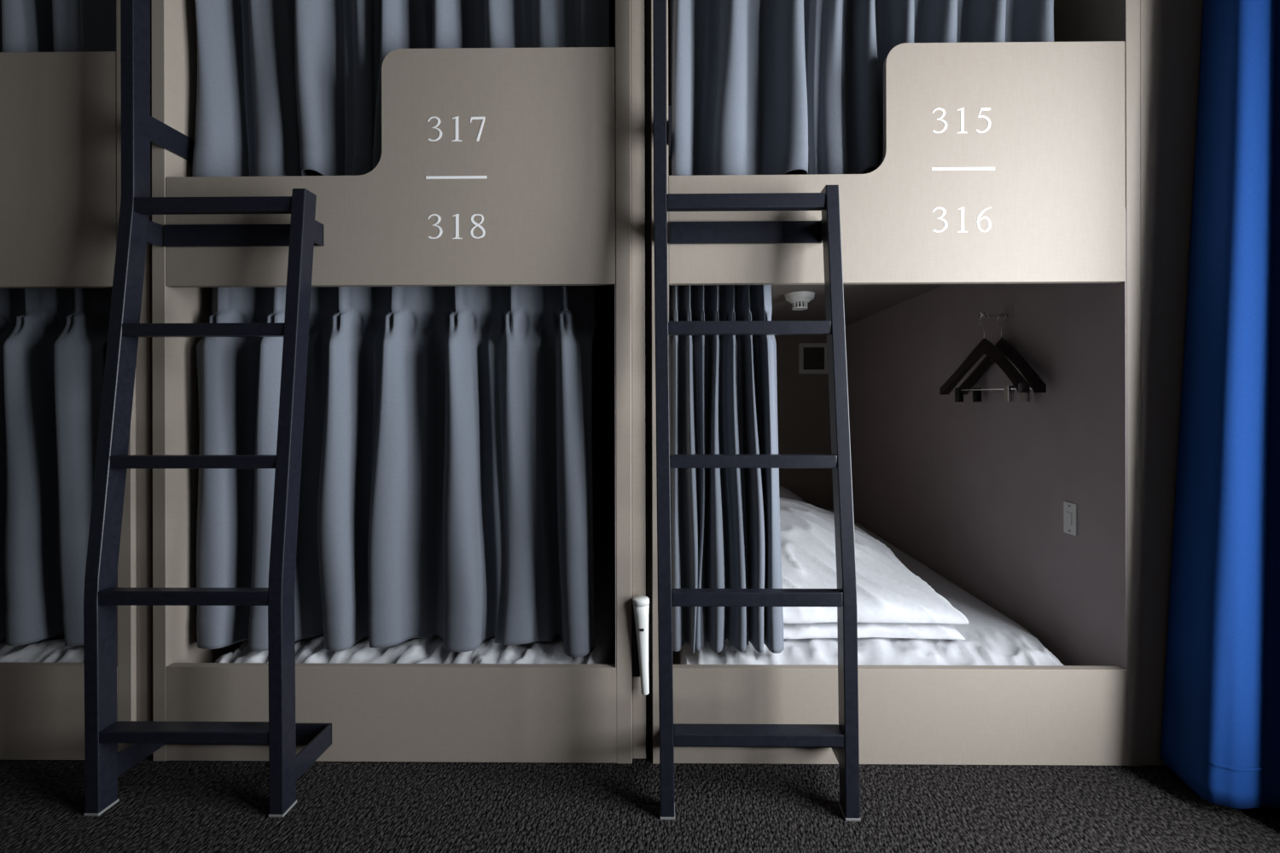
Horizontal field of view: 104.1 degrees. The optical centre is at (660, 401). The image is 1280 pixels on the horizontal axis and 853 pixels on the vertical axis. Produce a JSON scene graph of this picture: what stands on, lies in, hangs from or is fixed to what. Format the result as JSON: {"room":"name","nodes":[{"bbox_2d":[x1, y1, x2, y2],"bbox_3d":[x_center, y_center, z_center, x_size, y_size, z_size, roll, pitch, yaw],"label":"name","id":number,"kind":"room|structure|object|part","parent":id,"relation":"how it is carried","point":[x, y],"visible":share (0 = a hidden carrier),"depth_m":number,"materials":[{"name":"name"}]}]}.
{"room":"dormitory","nodes":[
{"label":"dormitory","id":0,"kind":"room"},
{"bbox_2d":[0,695,1279,852],"bbox_3d":[-0.739,0.976,0.858,4.600,0.060,5.500,0,0,1],"label":"floor","id":1,"kind":"structure","parent":0,"point":[162,806],"depth_m":1.15,"materials":[{"name":"grey carpet"}]},
{"bbox_2d":[0,0,137,760],"bbox_3d":[-2.013,-0.276,2.366,1.256,2.450,2.090,0,0,1],"label":"bunk bed","id":2,"kind":"object","parent":1,"relation":"on","point":[61,119],"visible":0.16,"depth_m":1.32,"materials":[{"name":"beige wood"}]},
{"bbox_2d":[0,633,84,663],"bbox_3d":[-2.019,0.749,2.345,1.096,0.147,2.004,0,0,1],"label":"mattress","id":3,"kind":"object","parent":2,"relation":"on","point":[53,649],"visible":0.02,"depth_m":1.39,"materials":[{"name":"white fabric"}]},
{"bbox_2d":[0,288,112,645],"bbox_3d":[-2.055,0.143,1.409,1.029,1.058,0.124,0,0,1],"label":"curtain","id":4,"kind":"object","parent":2,"relation":"hanging from","point":[53,341],"visible":0.91,"depth_m":1.38,"materials":[{"name":"grey fabric"}]},
{"bbox_2d":[0,0,116,52],"bbox_3d":[-2.028,-1.011,1.411,1.081,0.820,0.124,0,0,1],"label":"curtain","id":5,"kind":"object","parent":2,"relation":"hanging from","point":[26,26],"visible":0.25,"depth_m":1.37,"materials":[{"name":"grey fabric"}]},
{"bbox_3d":[-2.025,-0.613,1.332,1.181,0.620,0.019,0,0,1],"label":"guard panel","id":6,"kind":"part","parent":2,"relation":"part of","materials":[{"name":"beige wood"}]},
{"bbox_3d":[-2.022,0.823,1.331,1.183,0.248,0.020,0,0,1],"label":"kick panel","id":7,"kind":"part","parent":2,"relation":"part of","materials":[{"name":"beige wood"}]},
{"bbox_3d":[-2.623,-0.275,2.373,0.036,2.450,2.090,0,0,1],"label":"panel","id":8,"kind":"part","parent":2,"relation":"part of","materials":[{"name":"black fabric"}]},
{"bbox_3d":[-1.403,-0.278,2.360,0.037,2.450,2.090,0,0,1],"label":"panel","id":9,"kind":"part","parent":2,"relation":"part of","materials":[{"name":"beige wood"}]},
{"bbox_2d":[136,0,153,756],"bbox_3d":[-1.377,-0.280,1.346,0.036,2.446,0.037,0,0,1],"label":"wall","id":10,"kind":"structure","parent":2,"relation":"attached to","point":[144,363],"depth_m":1.33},
{"bbox_2d":[151,0,646,763],"bbox_3d":[-0.697,-0.279,2.352,1.262,2.450,2.090,0,0,1],"label":"bunk bed","id":11,"kind":"object","parent":1,"relation":"on","point":[497,166],"visible":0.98,"depth_m":1.31,"materials":[{"name":"beige wood"}]},
{"bbox_2d":[83,0,331,817],"bbox_3d":[-1.092,-0.213,1.262,0.466,2.320,0.249,0,0,1],"label":"ladder","id":12,"kind":"object","parent":11,"relation":"attached to","point":[103,764],"visible":0.99,"depth_m":1.18,"materials":[{"name":"black metal"}]},
{"bbox_3d":[-1.300,0.871,1.245,0.007,0.055,0.132,0,0,1],"label":"fixing arm","id":13,"kind":"part","parent":12,"relation":"part of"},
{"bbox_3d":[-1.310,-0.435,1.284,0.007,0.057,0.053,0,0,1],"label":"fixing arm","id":14,"kind":"part","parent":12,"relation":"part of"},
{"bbox_3d":[-1.301,-0.697,1.318,0.006,0.064,0.142,0,0,1],"label":"arm","id":15,"kind":"part","parent":12,"relation":"part of"},
{"bbox_3d":[-0.864,0.870,1.240,0.007,0.055,0.132,0,0,1],"label":"fixing arm","id":16,"kind":"part","parent":12,"relation":"part of"},
{"bbox_3d":[-0.886,-0.436,1.280,0.007,0.057,0.053,0,0,1],"label":"fixing arm","id":17,"kind":"part","parent":12,"relation":"part of"},
{"bbox_3d":[-1.310,-0.278,2.359,0.035,2.450,2.090,0,0,1],"label":"panel","id":18,"kind":"part","parent":11,"relation":"part of","materials":[{"name":"beige wood"}]},
{"bbox_3d":[-0.711,-0.616,1.318,1.185,0.619,0.019,0,0,1],"label":"guard panel","id":19,"kind":"part","parent":11,"relation":"part of","materials":[{"name":"beige wood"}]},
{"bbox_3d":[-0.708,0.820,1.318,1.187,0.248,0.020,0,0,1],"label":"kick panel","id":20,"kind":"part","parent":11,"relation":"part of","materials":[{"name":"beige wood"}]},
{"bbox_2d":[196,285,595,657],"bbox_3d":[-0.738,0.149,1.395,1.110,1.077,0.119,0,0,1],"label":"curtain","id":21,"kind":"object","parent":11,"relation":"hanging from","point":[445,491],"visible":0.87,"depth_m":1.39,"materials":[{"name":"grey fabric"}]},
{"bbox_2d":[192,0,609,176],"bbox_3d":[-0.714,-1.015,1.400,1.155,0.820,0.125,0,0,1],"label":"curtain","id":22,"kind":"object","parent":11,"relation":"hanging from","point":[286,88],"visible":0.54,"depth_m":1.39,"materials":[{"name":"grey fabric"}]},
{"bbox_2d":[215,508,615,664],"bbox_3d":[-0.685,0.747,2.331,1.096,0.144,2.004,0,0,1],"label":"mattress","id":23,"kind":"object","parent":11,"relation":"on","point":[310,650],"visible":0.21,"depth_m":1.40,"materials":[{"name":"white fabric"}]},
{"bbox_3d":[-0.689,-0.327,3.388,1.187,2.295,0.018,0,0,1],"label":"panel","id":24,"kind":"part","parent":11,"relation":"part of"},
{"bbox_3d":[-0.086,-0.281,2.346,0.040,2.450,2.090,0,0,1],"label":"panel","id":25,"kind":"part","parent":11,"relation":"part of","materials":[{"name":"beige wood"}]},
{"bbox_2d":[630,0,646,758],"bbox_3d":[-0.058,-0.283,1.332,0.036,2.446,0.037,0,0,1],"label":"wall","id":26,"kind":"structure","parent":1,"relation":"on","point":[637,7],"depth_m":1.31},
{"bbox_2d":[632,595,649,695],"bbox_3d":[-0.051,0.631,1.293,0.045,0.247,0.041,0,0,1],"label":"torch","id":27,"kind":"object","parent":26,"relation":"attached to","point":[640,603],"visible":1,"depth_m":1.28,"materials":[{"name":"white plastic"}]},
{"bbox_2d":[651,0,1141,766],"bbox_3d":[0.619,-0.282,2.339,1.262,2.450,2.090,0,0,1],"label":"bunk bed","id":28,"kind":"object","parent":1,"relation":"on","point":[1008,174],"visible":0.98,"depth_m":1.30,"materials":[{"name":"beige wood"}]},
{"bbox_2d":[645,0,652,738],"bbox_3d":[-0.031,-0.281,1.415,0.018,2.450,0.030,0,0,1],"label":"trim","id":29,"kind":"structure","parent":28,"relation":"attached to","point":[648,235],"depth_m":1.40,"materials":[{"name":"beige wood"}]},
{"bbox_3d":[0.010,-0.281,2.345,0.044,2.450,2.090,0,0,1],"label":"panel","id":30,"kind":"part","parent":28,"relation":"part of","materials":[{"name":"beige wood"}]},
{"bbox_2d":[669,285,784,653],"bbox_3d":[0.181,0.143,1.377,0.310,1.070,0.099,0,0,1],"label":"curtain","id":31,"kind":"object","parent":28,"relation":"hanging from","point":[725,532],"visible":0.83,"depth_m":1.36,"materials":[{"name":"grey fabric"}]},
{"bbox_3d":[0.633,-0.330,3.374,1.181,2.295,0.018,0,0,1],"label":"panel","id":32,"kind":"part","parent":28,"relation":"part of","materials":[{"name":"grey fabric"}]},
{"bbox_2d":[652,0,861,821],"bbox_3d":[0.216,-0.216,1.248,0.464,2.320,0.249,0,0,1],"label":"ladder","id":33,"kind":"object","parent":28,"relation":"attached to","point":[842,738],"visible":1,"depth_m":1.16,"materials":[{"name":"black metal"}]},
{"bbox_3d":[0.024,-0.700,1.304,0.006,0.064,0.142,0,0,1],"label":"arm","id":34,"kind":"part","parent":33,"relation":"part of"},
{"bbox_3d":[0.416,-0.439,1.266,0.007,0.057,0.053,0,0,1],"label":"fixing arm","id":35,"kind":"part","parent":33,"relation":"part of"},
{"bbox_3d":[0.444,0.867,1.226,0.007,0.055,0.132,0,0,1],"label":"fixing arm","id":36,"kind":"part","parent":33,"relation":"part of"},
{"bbox_2d":[784,290,814,310],"bbox_3d":[0.645,-0.463,2.313,0.136,0.068,0.136,0,0,1],"label":"smoke detector","id":37,"kind":"object","parent":28,"relation":"attached to","point":[804,297],"visible":1,"depth_m":2.28,"materials":[{"name":"white plastic"}]},
{"bbox_2d":[798,343,828,373],"bbox_3d":[1.030,-0.291,3.354,0.198,0.206,0.014,0,0,1],"label":"vent grille","id":38,"kind":"object","parent":28,"relation":"attached to","point":[812,357],"visible":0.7,"depth_m":3.35,"materials":[{"name":"white plastic"}]},
{"bbox_2d":[669,0,1053,175],"bbox_3d":[0.555,-1.017,1.386,1.065,0.820,0.128,0,0,1],"label":"curtain","id":39,"kind":"object","parent":28,"relation":"hanging from","point":[758,87],"visible":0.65,"depth_m":1.38,"materials":[{"name":"grey fabric"}]},
{"bbox_2d":[679,510,1063,665],"bbox_3d":[0.616,0.750,2.317,1.105,0.130,2.001,0,0,1],"label":"mattress","id":40,"kind":"object","parent":28,"relation":"on","point":[992,638],"visible":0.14,"depth_m":1.41,"materials":[{"name":"white fabric"}]},
{"bbox_2d":[779,485,804,502],"bbox_3d":[0.482,0.577,2.935,0.667,0.190,0.454,0,0,1],"label":"pillow","id":41,"kind":"object","parent":40,"relation":"on","point":[784,492],"visible":0.16,"depth_m":2.78,"materials":[{"name":"white fabric"}]},
{"bbox_2d":[779,497,968,639],"bbox_3d":[0.485,0.552,1.984,0.808,0.270,1.150,0,0,1],"label":"pillow","id":42,"kind":"object","parent":40,"relation":"on","point":[893,602],"visible":0.46,"depth_m":1.52,"materials":[{"name":"white fabric"}]},
{"bbox_3d":[0.611,-0.620,1.304,1.179,0.621,0.019,0,0,1],"label":"guard panel","id":43,"kind":"part","parent":28,"relation":"part of","materials":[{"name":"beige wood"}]},
{"bbox_3d":[0.614,0.817,1.304,1.181,0.248,0.020,0,0,1],"label":"kick panel","id":44,"kind":"part","parent":28,"relation":"part of","materials":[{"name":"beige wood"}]},
{"bbox_2d":[979,305,1012,319],"bbox_3d":[1.156,-0.309,1.728,0.099,0.044,0.044,0,0,1],"label":"wall hook","id":45,"kind":"object","parent":28,"relation":"attached to","point":[1008,311],"visible":0.97,"depth_m":1.73,"materials":[{"name":"grey metal"}]},
{"bbox_2d":[939,313,1029,401],"bbox_3d":[1.107,-0.153,1.728,0.043,0.309,0.400,0,0,-2],"label":"clothes hanger","id":46,"kind":"object","parent":45,"relation":"hanging from","point":[985,346],"visible":1,"depth_m":1.71,"materials":[{"name":"black wood"}]},
{"bbox_2d":[959,312,1046,401],"bbox_3d":[1.167,-0.154,1.728,0.043,0.309,0.400,0,0,1],"label":"clothes hanger","id":47,"kind":"object","parent":45,"relation":"hanging from","point":[1037,384],"visible":0.88,"depth_m":1.69,"materials":[{"name":"brown wood"}]},
{"bbox_3d":[1.204,-0.309,1.728,0.004,0.044,0.044,0,0,1],"label":"plate","id":48,"kind":"part","parent":45,"relation":"part of","materials":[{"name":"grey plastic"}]},
{"bbox_3d":[1.231,-0.284,2.332,0.037,2.450,2.090,0,0,1],"label":"panel","id":49,"kind":"part","parent":28,"relation":"part of","materials":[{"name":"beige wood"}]},
{"bbox_2d":[1063,500,1077,536],"bbox_3d":[1.200,0.342,1.462,0.010,0.093,0.046,0,0,1],"label":"switch plate","id":50,"kind":"object","parent":28,"relation":"attached to","point":[1070,509],"visible":1,"depth_m":1.46,"materials":[{"name":"white plastic"}]},
{"bbox_3d":[1.528,-0.369,0.834,0.140,2.620,5.300,0,0,1],"label":"wall","id":51,"kind":"structure","parent":0,"visible":0},
{"bbox_2d":[1140,0,1203,766],"bbox_3d":[1.351,-0.285,1.301,0.223,2.448,0.030,0,0,1],"label":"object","id":52,"kind":"structure","parent":51,"relation":"attached to","point":[1171,30],"depth_m":1.29,"materials":[{"name":"beige wood"}]},
{"bbox_2d":[1159,0,1279,808],"bbox_3d":[1.343,-0.298,0.182,0.220,2.419,2.192,0,0,1],"label":"window curtain","id":53,"kind":"object","parent":51,"relation":"hanging from","point":[1220,730],"visible":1,"depth_m":1.13,"materials":[{"name":"blue fabric"}]}
]}

